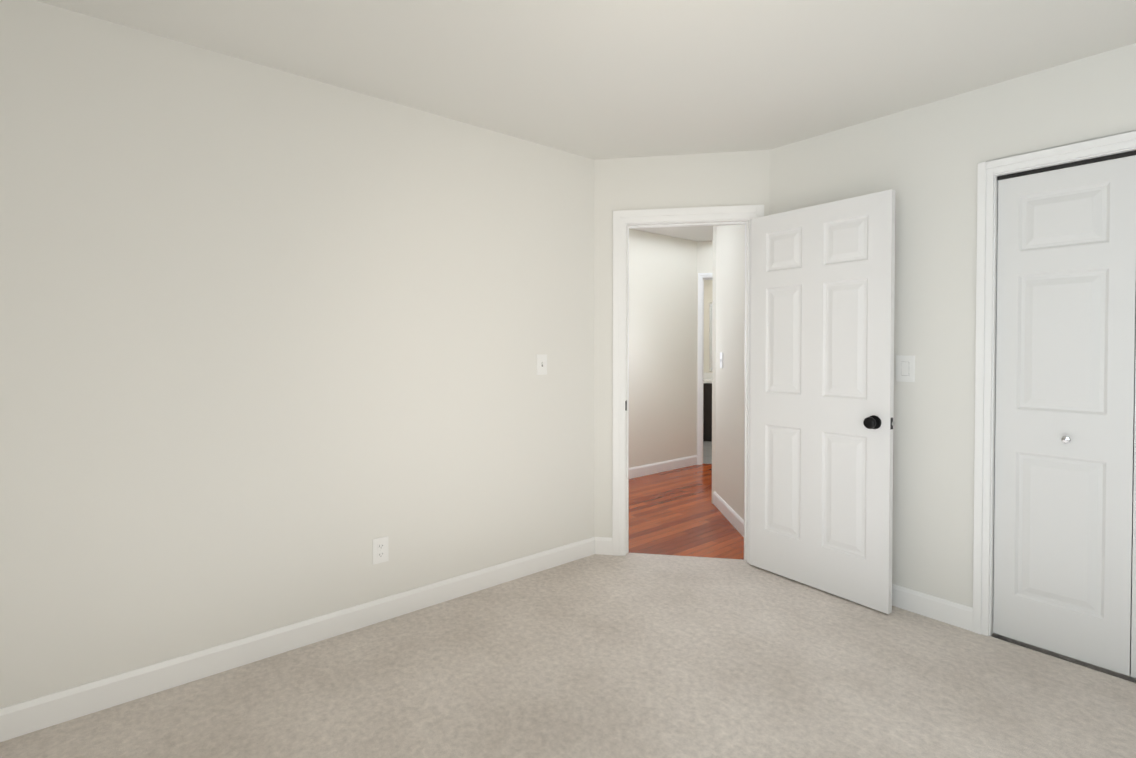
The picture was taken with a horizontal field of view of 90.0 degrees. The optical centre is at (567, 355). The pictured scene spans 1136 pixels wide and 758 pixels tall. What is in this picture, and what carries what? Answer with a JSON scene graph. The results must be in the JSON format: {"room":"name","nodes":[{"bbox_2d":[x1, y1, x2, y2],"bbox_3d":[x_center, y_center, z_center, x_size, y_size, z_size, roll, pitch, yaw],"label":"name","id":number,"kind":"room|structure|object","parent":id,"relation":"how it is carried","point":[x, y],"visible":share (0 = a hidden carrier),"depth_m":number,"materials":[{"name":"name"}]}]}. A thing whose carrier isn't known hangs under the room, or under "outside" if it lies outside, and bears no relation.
{"room":"empty bedroom","nodes":[
{"label":"empty bedroom","id":0,"kind":"room"},
{"bbox_2d":[0,0,593,707],"bbox_3d":[-1.440,0.039,2.264,4.070,2.450,0.120,-1,1,-40],"label":"wall","id":1,"kind":"structure","parent":0,"point":[272,342],"depth_m":2.31,"materials":[{"name":"white paint"}]},
{"bbox_2d":[0,537,611,741],"bbox_3d":[-0.970,1.197,2.578,3.115,0.105,0.030,-1,1,-40],"label":"baseboard","id":2,"kind":"structure","parent":1,"relation":"attached to","point":[33,715],"depth_m":2.33,"materials":[{"name":"white paint"}]},
{"bbox_2d":[373,536,388,564],"bbox_3d":[-0.878,0.914,2.661,0.074,0.118,0.008,-1,1,-40],"label":"electrical outlet","id":3,"kind":"object","parent":1,"relation":"attached to","point":[380,549],"visible":1,"depth_m":2.66,"materials":[{"name":"white plastic"}]},
{"bbox_2d":[536,354,546,374],"bbox_3d":[-0.146,0.054,3.250,0.072,0.116,0.018,-1,1,-40],"label":"light switch","id":4,"kind":"object","parent":1,"relation":"attached to","point":[541,364],"visible":1,"depth_m":3.25,"materials":[{"name":"white plastic"}]},
{"bbox_2d":[0,553,1135,757],"bbox_3d":[0.584,1.296,1.156,3.741,0.050,4.200,-1,1,-40],"label":"floor carpet","id":5,"kind":"object","parent":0,"point":[635,655],"visible":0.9,"depth_m":2.14,"materials":[{"name":"beige carpet"}]},
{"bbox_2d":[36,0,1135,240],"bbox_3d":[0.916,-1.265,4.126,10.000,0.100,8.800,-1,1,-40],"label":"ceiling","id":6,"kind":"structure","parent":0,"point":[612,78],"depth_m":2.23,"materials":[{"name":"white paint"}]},
{"bbox_2d":[629,229,696,467],"bbox_3d":[-1.131,0.009,4.199,6.520,2.450,0.120,-1,1,-40],"label":"wall","id":7,"kind":"structure","parent":0,"point":[662,346],"depth_m":5.87,"materials":[{"name":"white paint"}]},
{"bbox_2d":[629,455,696,478],"bbox_3d":[-1.089,1.183,4.165,6.520,0.105,0.014,-1,1,-40],"label":"baseboard","id":8,"kind":"structure","parent":7,"relation":"attached to","point":[634,472],"depth_m":5.87,"materials":[{"name":"white paint"}]},
{"bbox_2d":[594,150,769,537],"bbox_3d":[0.657,0.020,3.495,1.123,2.450,0.120,0,1,10],"label":"wall","id":9,"kind":"structure","parent":0,"point":[739,178],"depth_m":3.47,"materials":[{"name":"white paint"}]},
{"bbox_2d":[612,205,763,562],"bbox_3d":[0.723,0.180,3.486,0.889,2.130,0.156,0,1,10],"label":"door frame","id":10,"kind":"structure","parent":9,"relation":"attached to","point":[621,218],"depth_m":3.47,"materials":[{"name":"white paint"}]},
{"bbox_2d":[749,189,894,613],"bbox_3d":[1.292,0.222,3.014,0.159,2.020,0.813,-1,1,-40],"label":"entry door","id":11,"kind":"structure","parent":9,"relation":"in","point":[822,381],"depth_m":2.96,"materials":[{"name":"white paint"}]},
{"bbox_2d":[629,464,743,559],"bbox_3d":[-0.108,1.267,3.690,7.419,0.050,2.000,-1,1,-40],"label":"floor","id":12,"kind":"structure","parent":0,"point":[676,512],"depth_m":4.29,"materials":[{"name":"brown wood"}]},
{"bbox_2d":[696,241,712,454],"bbox_3d":[1.399,-0.022,6.301,2.790,2.450,0.120,0,1,10],"label":"wall","id":13,"kind":"structure","parent":0,"point":[704,256],"depth_m":6.21,"materials":[{"name":"white paint"}]},
{"bbox_2d":[697,273,712,464],"bbox_3d":[1.836,0.153,6.219,0.823,2.102,0.138,0,1,10],"label":"door frame","id":14,"kind":"structure","parent":13,"relation":"attached to","point":[701,276],"depth_m":6.22,"materials":[{"name":"white paint"}]},
{"bbox_2d":[703,441,711,463],"bbox_3d":[1.571,1.212,7.325,2.550,0.050,2.040,0,1,10],"label":"floor","id":15,"kind":"structure","parent":0,"point":[707,452],"depth_m":6.96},
{"bbox_2d":[703,373,711,440],"bbox_3d":[2.062,0.680,7.959,1.520,0.995,0.595,0,1,10],"label":"bathroom vanity","id":16,"kind":"object","parent":15,"relation":"on","point":[707,406],"depth_m":7.72,"materials":[{"name":"black wood"}]},
{"bbox_2d":[704,280,712,372],"bbox_3d":[1.754,-0.053,8.370,2.790,2.450,0.120,0,1,10],"label":"wall","id":17,"kind":"structure","parent":0,"point":[708,291],"depth_m":8.26,"materials":[{"name":"white paint"}]},
{"bbox_2d":[709,302,711,370],"bbox_3d":[2.447,-0.266,8.181,0.800,1.000,0.012,0,1,10],"label":"bathroom mirror","id":18,"kind":"object","parent":17,"relation":"attached to","point":[710,336],"visible":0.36,"depth_m":8.24,"materials":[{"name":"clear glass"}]},
{"bbox_2d":[712,226,715,503],"bbox_3d":[2.022,-0.007,5.297,2.067,2.450,0.120,-1,1,-40],"label":"wall","id":19,"kind":"structure","parent":0,"point":[714,361],"depth_m":4.67,"materials":[{"name":"white paint"}]},
{"bbox_2d":[715,225,744,519],"bbox_3d":[1.268,0.011,4.084,0.120,2.450,1.234,0,1,0],"label":"wall","id":20,"kind":"structure","parent":0,"point":[730,346],"depth_m":4.23,"materials":[{"name":"white paint"}]},
{"bbox_2d":[720,352,722,367],"bbox_3d":[1.208,0.040,4.467,0.053,0.122,0.061,-1,1,-40],"label":"light switch","id":21,"kind":"object","parent":20,"relation":"attached to","point":[721,360],"visible":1,"depth_m":4.45,"materials":[{"name":"white plastic"}]},
{"bbox_2d":[713,491,743,536],"bbox_3d":[1.214,1.183,4.127,0.759,0.105,0.858,-1,1,-40],"label":"baseboard","id":22,"kind":"structure","parent":20,"relation":"attached to","point":[731,515],"depth_m":4.20,"materials":[{"name":"white paint"}]},
{"bbox_2d":[769,43,1135,607],"bbox_3d":[2.351,0.037,2.032,0.120,2.440,3.555,-1,1,-40],"label":"wall","id":23,"kind":"structure","parent":0,"point":[922,161],"depth_m":2.67,"materials":[{"name":"white paint"}]},
{"bbox_2d":[896,355,914,381],"bbox_3d":[1.648,0.066,2.775,0.011,0.128,0.082,-1,1,-40],"label":"light switch","id":24,"kind":"object","parent":23,"relation":"attached to","point":[905,368],"visible":1,"depth_m":2.77,"materials":[{"name":"white plastic"}]},
{"bbox_2d":[972,130,1135,635],"bbox_3d":[2.487,0.230,1.871,0.120,2.060,1.801,-1,1,-40],"label":"door frame","id":25,"kind":"structure","parent":23,"relation":"attached to","point":[1073,162],"depth_m":2.51,"materials":[{"name":"white paint"}]},
{"bbox_2d":[993,155,1135,677],"bbox_3d":[2.462,0.245,1.851,0.060,2.014,1.754,-1,1,-40],"label":"bifold closet door","id":26,"kind":"structure","parent":23,"relation":"in","point":[1065,515],"depth_m":2.34,"materials":[{"name":"white paint"}]},
{"bbox_2d":[991,617,1135,682],"bbox_3d":[2.771,1.281,2.124,0.620,0.050,2.360,-1,1,-40],"label":"floor","id":27,"kind":"structure","parent":0,"point":[1076,661],"depth_m":2.42,"materials":[{"name":"beige carpet"}]}
]}

